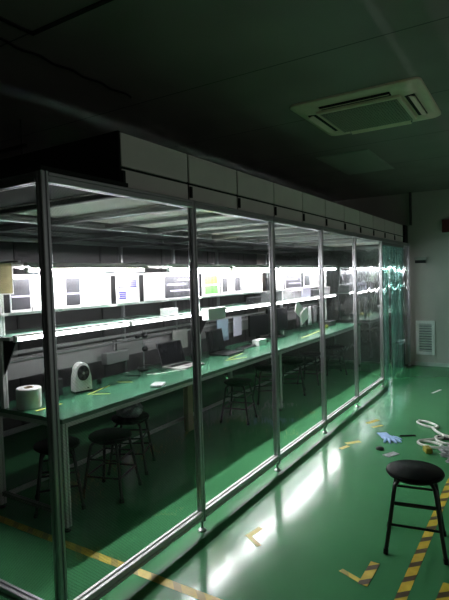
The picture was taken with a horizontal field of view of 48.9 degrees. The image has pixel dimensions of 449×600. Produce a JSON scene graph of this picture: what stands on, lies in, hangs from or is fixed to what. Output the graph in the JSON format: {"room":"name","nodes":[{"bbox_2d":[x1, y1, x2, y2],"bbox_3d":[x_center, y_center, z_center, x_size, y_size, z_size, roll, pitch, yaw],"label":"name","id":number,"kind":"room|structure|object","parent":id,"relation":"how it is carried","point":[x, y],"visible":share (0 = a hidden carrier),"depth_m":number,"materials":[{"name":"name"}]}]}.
{"room":"clean room","nodes":[
{"label":"clean room","id":0,"kind":"room"},
{"bbox_2d":[0,157,257,430],"bbox_3d":[-2.520,-0.022,5.050,0.120,2.950,11.900,0,3,32],"label":"wall","id":1,"kind":"structure","parent":0,"point":[25,251],"depth_m":6.55,"materials":[{"name":"paint"}]},
{"bbox_2d":[13,241,24,424],"bbox_3d":[-2.253,-0.044,5.354,0.012,2.950,0.024,0,3,32],"label":"trim","id":2,"kind":"structure","parent":1,"relation":"attached to","point":[14,243],"depth_m":5.36,"materials":[{"name":"grey metal"}]},
{"bbox_2d":[99,246,105,376],"bbox_3d":[-1.593,-0.112,6.414,0.012,2.950,0.024,0,3,32],"label":"trim","id":3,"kind":"structure","parent":1,"relation":"attached to","point":[100,256],"depth_m":6.43,"materials":[{"name":"grey metal"}]},
{"bbox_2d":[0,356,448,599],"bbox_3d":[0.934,1.494,3.055,8.050,0.100,12.000,0,3,32],"label":"floor","id":4,"kind":"structure","parent":0,"point":[325,512],"depth_m":3.58,"materials":[{"name":"paint"}]},
{"bbox_2d":[33,436,85,517],"bbox_3d":[-1.206,1.258,3.583,0.346,0.455,0.347,-3,3,-20],"label":"round stool","id":5,"kind":"object","parent":4,"relation":"on","point":[41,447],"visible":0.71,"depth_m":3.49,"materials":[{"name":"black paint"}]},
{"bbox_2d":[0,516,221,599],"bbox_3d":[-1.094,1.501,3.110,2.650,0.001,0.055,0,3,32],"label":"tape","id":6,"kind":"object","parent":4,"relation":"on","point":[150,576],"visible":0.75,"depth_m":2.83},
{"bbox_2d":[82,427,141,503],"bbox_3d":[-0.862,1.240,3.756,0.346,0.455,0.347,-1,3,15],"label":"round stool","id":7,"kind":"object","parent":4,"relation":"on","point":[115,435],"visible":0.98,"depth_m":3.68,"materials":[{"name":"black paint"}]},
{"bbox_2d":[107,411,155,474],"bbox_3d":[-0.800,1.216,4.235,0.346,0.455,0.347,-2,3,3],"label":"round stool","id":8,"kind":"object","parent":4,"relation":"on","point":[144,416],"visible":0.75,"depth_m":4.12,"materials":[{"name":"black paint"}]},
{"bbox_2d":[116,403,142,417],"bbox_3d":[-0.809,0.930,4.228,0.212,0.126,0.256,0,3,32],"label":"plastic bag","id":9,"kind":"object","parent":8,"relation":"on","point":[133,411],"visible":0.71,"depth_m":4.14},
{"bbox_2d":[0,323,360,532],"bbox_3d":[0.364,0.928,6.064,0.760,0.788,6.440,0,3,32],"label":"bench","id":10,"kind":"object","parent":4,"relation":"on","point":[125,391],"depth_m":4.12,"materials":[{"name":"metal"}]},
{"bbox_2d":[16,385,41,409],"bbox_3d":[-1.373,0.681,3.467,0.168,0.143,0.168,0,3,32],"label":"paper roll","id":11,"kind":"object","parent":10,"relation":"on","point":[28,397],"visible":1,"depth_m":3.40,"materials":[{"name":"white paper"}]},
{"bbox_2d":[58,378,62,395],"bbox_3d":[-1.304,0.670,3.806,0.100,0.130,0.060,0,3,32],"label":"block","id":12,"kind":"object","parent":10,"relation":"on","point":[60,381],"visible":0.27,"depth_m":3.79,"materials":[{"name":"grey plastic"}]},
{"bbox_2d":[71,362,92,393],"bbox_3d":[-1.135,0.608,3.910,0.146,0.234,0.109,-4,3,-40],"label":"fan","id":13,"kind":"object","parent":10,"relation":"on","point":[81,381],"visible":1,"depth_m":3.87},
{"bbox_2d":[135,329,151,370],"bbox_3d":[-0.780,0.477,4.718,0.101,0.400,0.220,0,3,32],"label":"stand","id":14,"kind":"object","parent":10,"relation":"on","point":[144,335],"visible":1,"depth_m":4.70,"materials":[{"name":"metal"}]},
{"bbox_2d":[150,382,165,386],"bbox_3d":[-0.544,0.692,4.042,0.100,0.020,0.140,-1,3,9],"label":"tool","id":15,"kind":"object","parent":10,"relation":"on","point":[155,384],"visible":1,"depth_m":4.00,"materials":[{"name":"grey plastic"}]},
{"bbox_2d":[0,261,333,408],"bbox_3d":[0.091,0.073,6.149,0.490,1.024,6.450,0,3,32],"label":"shelf rack","id":16,"kind":"object","parent":10,"relation":"on","point":[7,346],"visible":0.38,"depth_m":4.24,"materials":[{"name":"white metal"}]},
{"bbox_2d":[0,263,13,294],"bbox_3d":[-1.569,-0.145,3.300,0.127,0.226,0.262,0,3,32],"label":"card","id":17,"kind":"object","parent":16,"relation":"hanging from","point":[6,269],"visible":1,"depth_m":3.34,"materials":[{"name":"paper"}]},
{"bbox_2d":[9,277,31,312],"bbox_3d":[-1.454,-0.039,3.517,0.010,0.248,0.170,0,3,32],"label":"board","id":18,"kind":"object","parent":16,"relation":"hanging from","point":[20,301],"visible":0.9,"depth_m":3.52,"materials":[{"name":"white paper"}]},
{"bbox_2d":[13,331,42,342],"bbox_3d":[-1.363,0.254,3.404,0.032,0.050,0.233,0,3,32],"label":"lamp","id":19,"kind":"object","parent":16,"relation":"attached to","point":[28,336],"depth_m":3.39,"materials":[{"name":"white plastic"}]},
{"bbox_2d":[31,276,64,310],"bbox_3d":[-1.328,-0.052,3.721,0.008,0.248,0.290,0,3,32],"label":"board","id":20,"kind":"object","parent":16,"relation":"hanging from","point":[58,281],"visible":0.71,"depth_m":3.76,"materials":[{"name":"white paper"}]},
{"bbox_2d":[7,340,115,380],"bbox_3d":[-1.323,0.484,4.054,0.015,0.160,1.180,0,3,32],"label":"perforated panel","id":21,"kind":"object","parent":16,"relation":"hanging from","point":[20,369],"visible":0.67,"depth_m":4.03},
{"bbox_2d":[64,276,80,307],"bbox_3d":[-1.204,-0.065,3.917,0.010,0.248,0.155,0,3,32],"label":"board","id":22,"kind":"object","parent":16,"relation":"hanging from","point":[72,288],"visible":1,"depth_m":3.91,"materials":[{"name":"white paper"}]},
{"bbox_2d":[19,262,148,272],"bbox_3d":[-1.044,-0.256,3.903,0.140,0.070,1.220,0,3,32],"label":"lamp","id":23,"kind":"object","parent":16,"relation":"attached to","point":[28,267],"visible":1,"depth_m":3.82,"materials":[{"name":"white plastic"}]},
{"bbox_2d":[56,320,130,335],"bbox_3d":[-1.032,0.218,3.935,0.032,0.047,0.782,0,3,32],"label":"lamp","id":24,"kind":"object","parent":16,"relation":"attached to","point":[65,331],"depth_m":3.89,"materials":[{"name":"white plastic"}]},
{"bbox_2d":[80,276,110,306],"bbox_3d":[-1.073,-0.079,4.130,0.008,0.248,0.325,0,3,32],"label":"board","id":25,"kind":"object","parent":16,"relation":"hanging from","point":[95,290],"visible":1,"depth_m":4.12,"materials":[{"name":"white paper"}]},
{"bbox_2d":[101,340,128,365],"bbox_3d":[-0.990,0.471,4.471,0.070,0.212,0.280,0,3,32],"label":"control box","id":26,"kind":"object","parent":16,"relation":"hanging from","point":[113,357],"visible":1,"depth_m":4.43,"materials":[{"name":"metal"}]},
{"bbox_2d":[115,275,139,303],"bbox_3d":[-0.872,-0.100,4.452,0.009,0.248,0.295,0,3,32],"label":"board","id":27,"kind":"object","parent":16,"relation":"hanging from","point":[127,286],"visible":1,"depth_m":4.44,"materials":[{"name":"white paper"}]},
{"bbox_2d":[116,328,186,354],"bbox_3d":[-0.711,0.420,5.037,0.015,0.160,1.100,0,3,32],"label":"perforated panel","id":28,"kind":"object","parent":16,"relation":"hanging from","point":[135,346],"visible":0.64,"depth_m":4.87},
{"bbox_2d":[143,275,163,300],"bbox_3d":[-0.682,-0.119,4.757,0.008,0.248,0.285,0,3,32],"label":"board","id":29,"kind":"object","parent":16,"relation":"hanging from","point":[153,284],"visible":1,"depth_m":4.75,"materials":[{"name":"white paper"}]},
{"bbox_2d":[130,311,201,325],"bbox_3d":[-0.529,0.170,4.742,0.032,0.048,1.100,0,3,32],"label":"lamp","id":30,"kind":"object","parent":16,"relation":"attached to","point":[182,315],"visible":0.98,"depth_m":4.61,"materials":[{"name":"white plastic"}]},
{"bbox_2d":[160,308,177,315],"bbox_3d":[-0.549,0.116,4.904,0.104,0.068,0.164,0,3,32],"label":"carton","id":31,"kind":"object","parent":16,"relation":"on","point":[165,311],"visible":0.89,"depth_m":4.85,"materials":[{"name":"white cardboard"}]},
{"bbox_2d":[163,274,189,299],"bbox_3d":[-0.477,-0.141,5.085,0.010,0.248,0.470,0,3,32],"label":"board","id":32,"kind":"object","parent":16,"relation":"hanging from","point":[175,286],"visible":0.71,"depth_m":5.05,"materials":[{"name":"white paper"}]},
{"bbox_2d":[172,329,187,347],"bbox_3d":[-0.476,0.421,5.304,0.006,0.200,0.260,0,3,32],"label":"sheet","id":33,"kind":"object","parent":16,"relation":"hanging from","point":[181,335],"visible":0.79,"depth_m":5.33,"materials":[{"name":"white paper"}]},
{"bbox_2d":[162,264,233,270],"bbox_3d":[-0.241,-0.339,5.191,0.140,0.070,1.140,0,3,32],"label":"lamp","id":34,"kind":"object","parent":16,"relation":"attached to","point":[169,267],"visible":0.99,"depth_m":5.15,"materials":[{"name":"white plastic"}]},
{"bbox_2d":[201,274,219,295],"bbox_3d":[-0.152,-0.174,5.606,0.010,0.248,0.360,0,3,32],"label":"board","id":35,"kind":"object","parent":16,"relation":"hanging from","point":[210,283],"visible":1,"depth_m":5.59,"materials":[{"name":"white paper"}]},
{"bbox_2d":[190,320,232,340],"bbox_3d":[-0.087,0.356,6.037,0.015,0.160,1.100,0,3,32],"label":"perforated panel","id":36,"kind":"object","parent":16,"relation":"hanging from","point":[230,325],"visible":0.21,"depth_m":5.89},
{"bbox_2d":[202,307,225,320],"bbox_3d":[-0.111,0.144,5.295,0.084,0.123,0.344,0,3,32],"label":"box","id":37,"kind":"object","parent":16,"relation":"attached to","point":[213,313],"visible":1,"depth_m":5.21,"materials":[{"name":"cardboard"}]},
{"bbox_2d":[216,319,228,340],"bbox_3d":[-0.023,0.367,5.974,0.006,0.260,0.260,0,3,32],"label":"sheet","id":38,"kind":"object","parent":16,"relation":"hanging from","point":[223,323],"visible":0.71,"depth_m":6.01,"materials":[{"name":"paper"}]},
{"bbox_2d":[221,273,241,294],"bbox_3d":[0.085,-0.199,5.987,0.010,0.248,0.460,0,3,32],"label":"board","id":39,"kind":"object","parent":16,"relation":"hanging from","point":[230,282],"visible":1,"depth_m":5.96,"materials":[{"name":"white paper"}]},
{"bbox_2d":[222,278,227,291],"bbox_3d":[0.004,-0.180,5.849,0.002,0.169,0.115,0,3,32],"label":"paper sheet","id":40,"kind":"object","parent":39,"relation":"attached to","point":[224,280],"depth_m":5.85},
{"bbox_2d":[228,275,233,291],"bbox_3d":[0.080,-0.201,5.971,0.002,0.193,0.127,0,3,32],"label":"paper sheet","id":41,"kind":"object","parent":39,"relation":"attached to","point":[230,277],"depth_m":5.97,"materials":[{"name":"white paper"}]},
{"bbox_2d":[235,277,240,290],"bbox_3d":[0.165,-0.197,6.108,0.002,0.169,0.149,0,3,32],"label":"picture","id":42,"kind":"object","parent":39,"relation":"attached to","point":[237,279],"depth_m":6.11},
{"bbox_2d":[233,316,241,335],"bbox_3d":[0.165,0.335,6.315,0.006,0.240,0.200,0,3,32],"label":"sheet","id":43,"kind":"object","parent":16,"relation":"hanging from","point":[237,327],"visible":1,"depth_m":6.31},
{"bbox_2d":[241,317,247,329],"bbox_3d":[0.467,0.298,6.926,0.015,0.160,0.960,0,3,32],"label":"perforated panel","id":44,"kind":"object","parent":16,"relation":"hanging from","point":[244,323],"visible":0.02,"depth_m":6.59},
{"bbox_2d":[225,302,269,311],"bbox_3d":[0.300,0.084,6.072,0.032,0.048,1.160,0,3,32],"label":"lamp","id":45,"kind":"object","parent":16,"relation":"attached to","point":[266,303],"visible":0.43,"depth_m":6.00,"materials":[{"name":"white plastic"}]},
{"bbox_2d":[242,273,261,292],"bbox_3d":[0.365,-0.228,6.437,0.010,0.248,0.520,0,3,32],"label":"board","id":46,"kind":"object","parent":16,"relation":"hanging from","point":[251,282],"visible":1,"depth_m":6.41,"materials":[{"name":"white paper"}]},
{"bbox_2d":[245,280,259,288],"bbox_3d":[0.369,-0.203,6.436,0.002,0.099,0.416,0,3,32],"label":"picture","id":47,"kind":"object","parent":46,"relation":"attached to","point":[249,284],"depth_m":6.43},
{"bbox_2d":[246,297,260,304],"bbox_3d":[0.378,0.008,6.373,0.124,0.093,0.184,0,3,32],"label":"box","id":48,"kind":"object","parent":16,"relation":"on","point":[249,300],"visible":0.91,"depth_m":6.31,"materials":[{"name":"plastic"}]},
{"bbox_2d":[231,265,279,270],"bbox_3d":[0.398,-0.405,6.216,0.140,0.070,1.200,0,3,32],"label":"lamp","id":49,"kind":"object","parent":16,"relation":"attached to","point":[236,267],"visible":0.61,"depth_m":6.07,"materials":[{"name":"white plastic"}]},
{"bbox_2d":[253,291,281,302],"bbox_3d":[0.607,-0.049,6.911,0.204,0.143,0.504,0,3,32],"label":"box","id":50,"kind":"object","parent":16,"relation":"on","point":[265,296],"visible":0.65,"depth_m":6.71,"materials":[{"name":"cardboard"}]},
{"bbox_2d":[276,272,283,289],"bbox_3d":[0.796,-0.273,7.127,0.010,0.248,0.250,0,3,32],"label":"board","id":51,"kind":"object","parent":16,"relation":"hanging from","point":[279,276],"visible":0.86,"depth_m":7.12,"materials":[{"name":"white paper"}]},
{"bbox_2d":[276,298,305,304],"bbox_3d":[0.924,0.019,7.072,0.032,0.048,1.160,0,3,32],"label":"lamp","id":52,"kind":"object","parent":16,"relation":"attached to","point":[297,299],"visible":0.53,"depth_m":7.11,"materials":[{"name":"white plastic"}]},
{"bbox_2d":[283,290,300,299],"bbox_3d":[0.995,-0.075,7.458,0.204,0.123,0.364,0,3,32],"label":"carton","id":53,"kind":"object","parent":16,"relation":"on","point":[295,294],"visible":0.74,"depth_m":7.31,"materials":[{"name":"white cardboard"}]},
{"bbox_2d":[285,272,300,288],"bbox_3d":[1.050,-0.299,7.534,0.010,0.248,0.590,0,3,32],"label":"board","id":54,"kind":"object","parent":16,"relation":"hanging from","point":[292,279],"visible":1,"depth_m":7.50,"materials":[{"name":"white paper"}]},
{"bbox_2d":[278,265,313,269],"bbox_3d":[1.047,-0.473,7.258,0.140,0.070,1.200,0,3,32],"label":"lamp","id":55,"kind":"object","parent":16,"relation":"attached to","point":[282,267],"visible":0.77,"depth_m":7.17,"materials":[{"name":"white plastic"}]},
{"bbox_2d":[295,301,302,317],"bbox_3d":[1.102,0.142,7.288,0.004,0.283,0.314,0,3,32],"label":"paper sheet","id":56,"kind":"object","parent":16,"relation":"hanging from","point":[298,309],"visible":1,"depth_m":7.26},
{"bbox_2d":[291,287,310,297],"bbox_3d":[1.206,-0.117,7.796,0.204,0.163,0.324,0,3,32],"label":"carton","id":57,"kind":"object","parent":16,"relation":"on","point":[305,291],"visible":0.54,"depth_m":7.70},
{"bbox_2d":[288,305,317,319],"bbox_3d":[1.222,0.220,8.138,0.015,0.160,1.740,0,3,32],"label":"perforated panel","id":58,"kind":"object","parent":16,"relation":"hanging from","point":[291,315],"visible":0.36,"depth_m":7.95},
{"bbox_2d":[300,307,307,324],"bbox_3d":[1.201,0.234,7.409,0.004,0.258,0.306,0,3,32],"label":"paper sheet","id":59,"kind":"object","parent":16,"relation":"hanging from","point":[304,314],"visible":1,"depth_m":7.41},
{"bbox_2d":[308,306,311,324],"bbox_3d":[1.374,0.252,7.985,0.040,0.300,0.129,0,3,32],"label":"hanging cloth","id":60,"kind":"object","parent":16,"relation":"hanging from","point":[309,307],"visible":1,"depth_m":7.98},
{"bbox_2d":[303,272,324,286],"bbox_3d":[1.509,-0.347,8.271,0.010,0.248,0.950,0,3,32],"label":"board","id":61,"kind":"object","parent":16,"relation":"hanging from","point":[310,279],"visible":0.89,"depth_m":8.15,"materials":[{"name":"white paper"}]},
{"bbox_2d":[304,275,309,285],"bbox_3d":[1.337,-0.319,7.988,0.002,0.169,0.237,0,3,32],"label":"picture","id":62,"kind":"object","parent":61,"relation":"attached to","point":[306,277],"depth_m":7.98},
{"bbox_2d":[311,273,316,284],"bbox_3d":[1.493,-0.348,8.239,0.002,0.193,0.261,0,3,32],"label":"picture","id":63,"kind":"object","parent":61,"relation":"attached to","point":[313,275],"depth_m":8.24,"materials":[{"name":"white paper"}]},
{"bbox_2d":[310,289,318,296],"bbox_3d":[1.444,-0.117,8.179,0.204,0.113,0.404,0,3,32],"label":"carton","id":64,"kind":"object","parent":16,"relation":"on","point":[314,292],"visible":0.38,"depth_m":8.06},
{"bbox_2d":[313,305,316,323],"bbox_3d":[1.497,0.239,8.183,0.042,0.300,0.130,0,3,32],"label":"hanging cloth","id":65,"kind":"object","parent":16,"relation":"hanging from","point":[314,306],"visible":1,"depth_m":8.16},
{"bbox_2d":[312,266,337,269],"bbox_3d":[1.670,-0.538,8.258,0.140,0.070,1.100,0,3,32],"label":"lamp","id":66,"kind":"object","parent":16,"relation":"attached to","point":[315,267],"visible":0.81,"depth_m":8.31,"materials":[{"name":"white plastic"}]},
{"bbox_2d":[156,340,204,370],"bbox_3d":[-0.438,0.540,4.899,0.327,0.238,0.350,0,3,38],"label":"laptop","id":67,"kind":"object","parent":10,"relation":"on","point":[171,353],"visible":1,"depth_m":4.93,"materials":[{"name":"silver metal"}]},
{"bbox_2d":[205,328,243,355],"bbox_3d":[0.003,0.476,5.638,0.300,0.270,0.360,0,3,30],"label":"laptop","id":68,"kind":"object","parent":10,"relation":"on","point":[215,341],"visible":1,"depth_m":5.66,"materials":[{"name":"black plastic"}]},
{"bbox_2d":[235,344,255,349],"bbox_3d":[0.269,0.573,6.065,0.120,0.022,0.380,0,3,28],"label":"keyboard","id":69,"kind":"object","parent":10,"relation":"on","point":[246,346],"visible":1,"depth_m":6.00,"materials":[{"name":"grey plastic"}]},
{"bbox_2d":[248,314,268,341],"bbox_3d":[0.453,0.374,6.586,0.360,0.360,0.160,-4,4,-43],"label":"monitor","id":70,"kind":"object","parent":10,"relation":"on","point":[257,324],"visible":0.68,"depth_m":6.55,"materials":[{"name":"black plastic"}]},
{"bbox_2d":[252,338,266,345],"bbox_3d":[0.443,0.533,6.249,0.100,0.075,0.200,0,3,32],"label":"box","id":71,"kind":"object","parent":10,"relation":"on","point":[260,341],"visible":0.91,"depth_m":6.19,"materials":[{"name":"cardboard"}]},
{"bbox_2d":[266,307,287,337],"bbox_3d":[0.749,0.320,7.024,0.160,0.410,0.500,0,3,40],"label":"monitor","id":72,"kind":"object","parent":10,"relation":"on","point":[282,315],"visible":0.65,"depth_m":7.05,"materials":[{"name":"black plastic"}]},
{"bbox_2d":[318,320,335,326],"bbox_3d":[1.746,0.392,8.378,0.204,0.083,0.304,0,3,32],"label":"carton","id":73,"kind":"object","parent":10,"relation":"on","point":[329,323],"visible":0.76,"depth_m":8.29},
{"bbox_2d":[0,165,410,599],"bbox_3d":[0.050,0.277,6.025,2.761,2.110,7.458,0,3,32],"label":"booth","id":74,"kind":"object","parent":4,"relation":"on","point":[40,184],"visible":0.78,"depth_m":3.33,"materials":[{"name":"metal"}]},
{"bbox_2d":[0,130,187,217],"bbox_3d":[-0.891,-0.770,3.145,1.212,0.339,0.610,0,3,32],"label":"filter","id":75,"kind":"object","parent":74,"relation":"on","point":[142,164],"visible":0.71,"depth_m":2.80,"materials":[{"name":"grey metal"}]},
{"bbox_2d":[90,155,236,223],"bbox_3d":[-0.570,-0.803,3.661,1.212,0.339,0.602,0,3,32],"label":"filter","id":76,"kind":"object","parent":74,"relation":"on","point":[208,182],"visible":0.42,"depth_m":3.38,"materials":[{"name":"metal"}]},
{"bbox_2d":[136,171,273,227],"bbox_3d":[-0.250,-0.836,4.174,1.212,0.339,0.602,0,3,32],"label":"filter","id":77,"kind":"object","parent":74,"relation":"on","point":[254,194],"visible":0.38,"depth_m":3.91,"materials":[{"name":"metal"}]},
{"bbox_2d":[185,183,301,231],"bbox_3d":[0.070,-0.869,4.687,1.212,0.339,0.602,0,3,32],"label":"filter","id":78,"kind":"object","parent":74,"relation":"on","point":[287,204],"visible":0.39,"depth_m":4.38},
{"bbox_2d":[210,192,324,234],"bbox_3d":[0.389,-0.903,5.199,1.212,0.339,0.602,0,3,32],"label":"filter","id":79,"kind":"object","parent":74,"relation":"on","point":[313,208],"visible":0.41,"depth_m":4.93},
{"bbox_2d":[242,200,343,237],"bbox_3d":[0.709,-0.936,5.712,1.212,0.339,0.602,0,3,32],"label":"filter","id":80,"kind":"object","parent":74,"relation":"on","point":[334,213],"visible":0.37,"depth_m":5.38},
{"bbox_2d":[261,206,359,239],"bbox_3d":[1.028,-0.969,6.225,1.212,0.339,0.602,0,3,32],"label":"filter","id":81,"kind":"object","parent":74,"relation":"on","point":[351,221],"visible":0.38,"depth_m":5.92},
{"bbox_2d":[304,216,383,242],"bbox_3d":[1.667,-1.035,7.250,1.212,0.339,0.602,0,3,32],"label":"filter","id":82,"kind":"object","parent":74,"relation":"on","point":[378,223],"visible":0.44,"depth_m":6.96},
{"bbox_2d":[323,219,393,245],"bbox_3d":[1.986,-1.069,7.763,1.212,0.339,0.602,0,3,32],"label":"filter","id":83,"kind":"object","parent":74,"relation":"on","point":[388,225],"visible":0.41,"depth_m":7.46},
{"bbox_2d":[327,223,402,246],"bbox_3d":[2.306,-1.102,8.275,1.212,0.339,0.602,0,3,32],"label":"filter","id":84,"kind":"object","parent":74,"relation":"on","point":[398,229],"visible":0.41,"depth_m":8.07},
{"bbox_2d":[359,211,372,235],"bbox_3d":[1.347,-1.002,6.737,1.212,0.339,0.602,0,3,32],"label":"filter","id":85,"kind":"object","parent":74,"relation":"on","point":[366,220],"visible":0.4,"depth_m":6.42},
{"bbox_2d":[344,225,407,246],"bbox_3d":[2.595,-1.105,8.590,1.100,0.300,0.200,0,3,32],"label":"box","id":86,"kind":"object","parent":74,"relation":"on","point":[405,227],"visible":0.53,"depth_m":8.30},
{"bbox_2d":[382,242,403,247],"bbox_3d":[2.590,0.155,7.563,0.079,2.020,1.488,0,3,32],"label":"rail","id":87,"kind":"object","parent":74,"relation":"hanging from","point":[383,243],"visible":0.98,"depth_m":7.47,"materials":[{"name":"metal"}]},
{"bbox_2d":[220,378,257,424],"bbox_3d":[0.158,1.127,5.545,0.346,0.455,0.347,-1,3,20],"label":"round stool","id":88,"kind":"object","parent":4,"relation":"on","point":[233,382],"visible":1,"depth_m":5.46,"materials":[{"name":"black paint"}]},
{"bbox_2d":[245,527,262,535],"bbox_3d":[0.187,1.463,3.109,0.036,0.001,0.137,1,4,42],"label":"tape","id":89,"kind":"object","parent":4,"relation":"on","point":[258,529],"visible":1,"depth_m":3.12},
{"bbox_2d":[247,535,260,545],"bbox_3d":[0.177,1.466,3.008,0.030,0.001,0.137,-3,3,-25],"label":"tape","id":90,"kind":"object","parent":4,"relation":"on","point":[250,537],"visible":1,"depth_m":3.01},
{"bbox_2d":[253,364,283,404],"bbox_3d":[0.548,1.077,6.360,0.346,0.455,0.347,-2,3,-8],"label":"round stool","id":91,"kind":"object","parent":4,"relation":"on","point":[262,367],"visible":0.59,"depth_m":6.26,"materials":[{"name":"black paint"}]},
{"bbox_2d":[282,358,305,395],"bbox_3d":[0.930,1.048,6.746,0.346,0.455,0.347,-1,3,9],"label":"round stool","id":92,"kind":"object","parent":4,"relation":"on","point":[291,361],"visible":0.94,"depth_m":6.63,"materials":[{"name":"black paint"}]},
{"bbox_2d":[297,351,320,385],"bbox_3d":[1.283,1.010,7.349,0.346,0.455,0.347,0,3,26],"label":"round stool","id":93,"kind":"object","parent":4,"relation":"on","point":[305,354],"visible":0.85,"depth_m":7.27,"materials":[{"name":"black paint"}]},
{"bbox_2d":[326,344,347,375],"bbox_3d":[1.773,0.966,7.985,0.346,0.455,0.347,-2,3,-2],"label":"round stool","id":94,"kind":"object","parent":4,"relation":"on","point":[332,346],"visible":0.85,"depth_m":7.86,"materials":[{"name":"black paint"}]},
{"bbox_2d":[339,569,359,581],"bbox_3d":[0.678,1.470,2.626,0.032,0.001,0.150,-4,3,-36],"label":"tape","id":95,"kind":"object","parent":4,"relation":"on","point":[343,571],"visible":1,"depth_m":2.63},
{"bbox_2d":[358,561,379,585],"bbox_3d":[0.775,1.465,2.644,0.050,0.001,0.230,0,3,33],"label":"tape","id":96,"kind":"object","parent":4,"relation":"on","point":[372,567],"visible":1,"depth_m":2.64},
{"bbox_2d":[377,432,401,443],"bbox_3d":[1.597,1.333,4.788,0.205,0.033,0.320,-2,3,-3],"label":"glove","id":97,"kind":"object","parent":4,"relation":"on","point":[384,435],"visible":1,"depth_m":4.75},
{"bbox_2d":[391,342,405,367],"bbox_3d":[2.956,0.934,8.390,0.200,0.405,0.240,0,3,32],"label":"waste bin","id":98,"kind":"object","parent":4,"relation":"on","point":[397,348],"visible":1,"depth_m":8.30,"materials":[{"name":"green plastic"}]},
{"bbox_2d":[383,460,448,564],"bbox_3d":[1.124,1.219,2.907,0.346,0.455,0.347,-1,3,22],"label":"round stool","id":99,"kind":"object","parent":4,"relation":"on","point":[411,472],"visible":1,"depth_m":2.83,"materials":[{"name":"black leather"}]},
{"bbox_2d":[394,478,448,599],"bbox_3d":[1.320,1.428,3.134,0.053,0.001,1.950,0,3,33],"label":"tape","id":100,"kind":"object","parent":4,"relation":"on","point":[403,592],"visible":1,"depth_m":2.81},
{"bbox_2d":[416,419,438,428],"bbox_3d":[2.120,1.294,5.158,0.148,0.030,0.275,-3,3,-23],"label":"cable loop","id":101,"kind":"object","parent":4,"relation":"on","point":[435,426],"visible":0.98,"depth_m":5.15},
{"bbox_2d":[423,445,432,453],"bbox_3d":[1.806,1.331,4.389,0.060,0.050,0.100,-2,3,3],"label":"tape roll","id":102,"kind":"object","parent":4,"relation":"on","point":[427,449],"visible":1,"depth_m":4.35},
{"bbox_2d":[417,436,446,448],"bbox_3d":[1.955,1.323,4.645,0.245,0.030,0.379,0,3,32],"label":"cable loop","id":103,"kind":"object","parent":4,"relation":"on","point":[428,440],"visible":0.78,"depth_m":4.61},
{"bbox_2d":[436,582,448,599],"bbox_3d":[1.027,1.472,2.364,0.052,0.001,0.431,0,3,36],"label":"tape","id":104,"kind":"object","parent":4,"relation":"on","point":[443,594],"visible":1,"depth_m":2.46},
{"bbox_2d":[437,444,448,462],"bbox_3d":[2.097,1.311,4.178,0.547,0.092,0.610,-1,3,10],"label":"heap","id":105,"kind":"object","parent":4,"relation":"on","point":[444,453],"visible":1,"depth_m":4.22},
{"bbox_2d":[0,0,448,201],"bbox_3d":[0.842,-1.552,2.915,8.050,0.100,12.000,0,3,32],"label":"ceiling","id":106,"kind":"structure","parent":0,"point":[218,82],"depth_m":3.29,"materials":[{"name":"paint"}]},
{"bbox_2d":[0,16,33,34],"bbox_3d":[-2.291,-1.298,0.624,0.025,0.008,4.780,0,3,32],"label":"trim","id":107,"kind":"structure","parent":106,"relation":"attached to","point":[2,19],"depth_m":2.56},
{"bbox_2d":[0,37,131,97],"bbox_3d":[-1.177,-1.415,2.737,0.038,0.016,1.954,0,3,31],"label":"conduit","id":108,"kind":"object","parent":106,"relation":"attached to","point":[1,39],"visible":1,"depth_m":3.03,"materials":[{"name":"black plastic"}]},
{"bbox_2d":[30,0,112,35],"bbox_3d":[1.287,-1.432,1.203,5.485,0.008,0.025,0,3,32],"label":"trim","id":109,"kind":"structure","parent":106,"relation":"attached to","point":[101,2],"depth_m":2.48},
{"bbox_2d":[316,149,393,174],"bbox_3d":[1.611,-1.659,5.992,0.600,0.015,1.200,0,3,32],"label":"recessed light","id":110,"kind":"object","parent":106,"relation":"in","point":[365,160],"visible":1,"depth_m":5.88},
{"bbox_2d":[290,77,440,135],"bbox_3d":[1.181,-1.532,4.062,0.990,0.066,0.990,0,3,32],"label":"air conditioner","id":111,"kind":"object","parent":106,"relation":"attached to","point":[404,101],"visible":1,"depth_m":3.88,"materials":[{"name":"white plastic"}]},
{"bbox_2d":[321,100,411,132],"bbox_3d":[1.181,-1.502,4.064,0.585,0.008,0.580,0,3,32],"label":"grille","id":112,"kind":"object","parent":111,"relation":"attached to","point":[387,112],"depth_m":4.02,"materials":[{"name":"plastic"}]},
{"bbox_2d":[257,189,448,364],"bbox_3d":[4.035,-0.356,8.035,8.050,2.950,0.120,0,3,32],"label":"wall","id":113,"kind":"structure","parent":0,"point":[429,281],"depth_m":8.65,"materials":[{"name":"paint"}]},
{"bbox_2d":[409,192,411,224],"bbox_3d":[3.154,-1.547,8.372,0.030,0.550,0.070,0,3,32],"label":"trim","id":114,"kind":"structure","parent":113,"relation":"attached to","point":[410,193],"depth_m":8.35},
{"bbox_2d":[414,257,426,262],"bbox_3d":[3.323,-0.675,8.358,0.200,0.100,0.050,0,3,32],"label":"wall bracket","id":115,"kind":"object","parent":113,"relation":"attached to","point":[417,259],"visible":1,"depth_m":8.34,"materials":[{"name":"black plastic"}]},
{"bbox_2d":[416,321,434,354],"bbox_3d":[3.421,0.642,8.400,0.300,0.580,0.021,0,3,32],"label":"air vent","id":116,"kind":"object","parent":113,"relation":"in","point":[425,330],"visible":1,"depth_m":8.40,"materials":[{"name":"white plastic"}]},
{"bbox_2d":[415,361,448,366],"bbox_3d":[5.370,1.089,7.215,4.920,0.060,0.020,0,3,32],"label":"baseboard","id":117,"kind":"structure","parent":113,"relation":"attached to","point":[416,363],"depth_m":8.36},
{"bbox_2d":[442,219,448,232],"bbox_3d":[3.815,-1.220,8.015,0.520,0.210,0.053,0,3,32],"label":"box","id":118,"kind":"object","parent":113,"relation":"attached to","point":[445,223],"visible":1,"depth_m":8.10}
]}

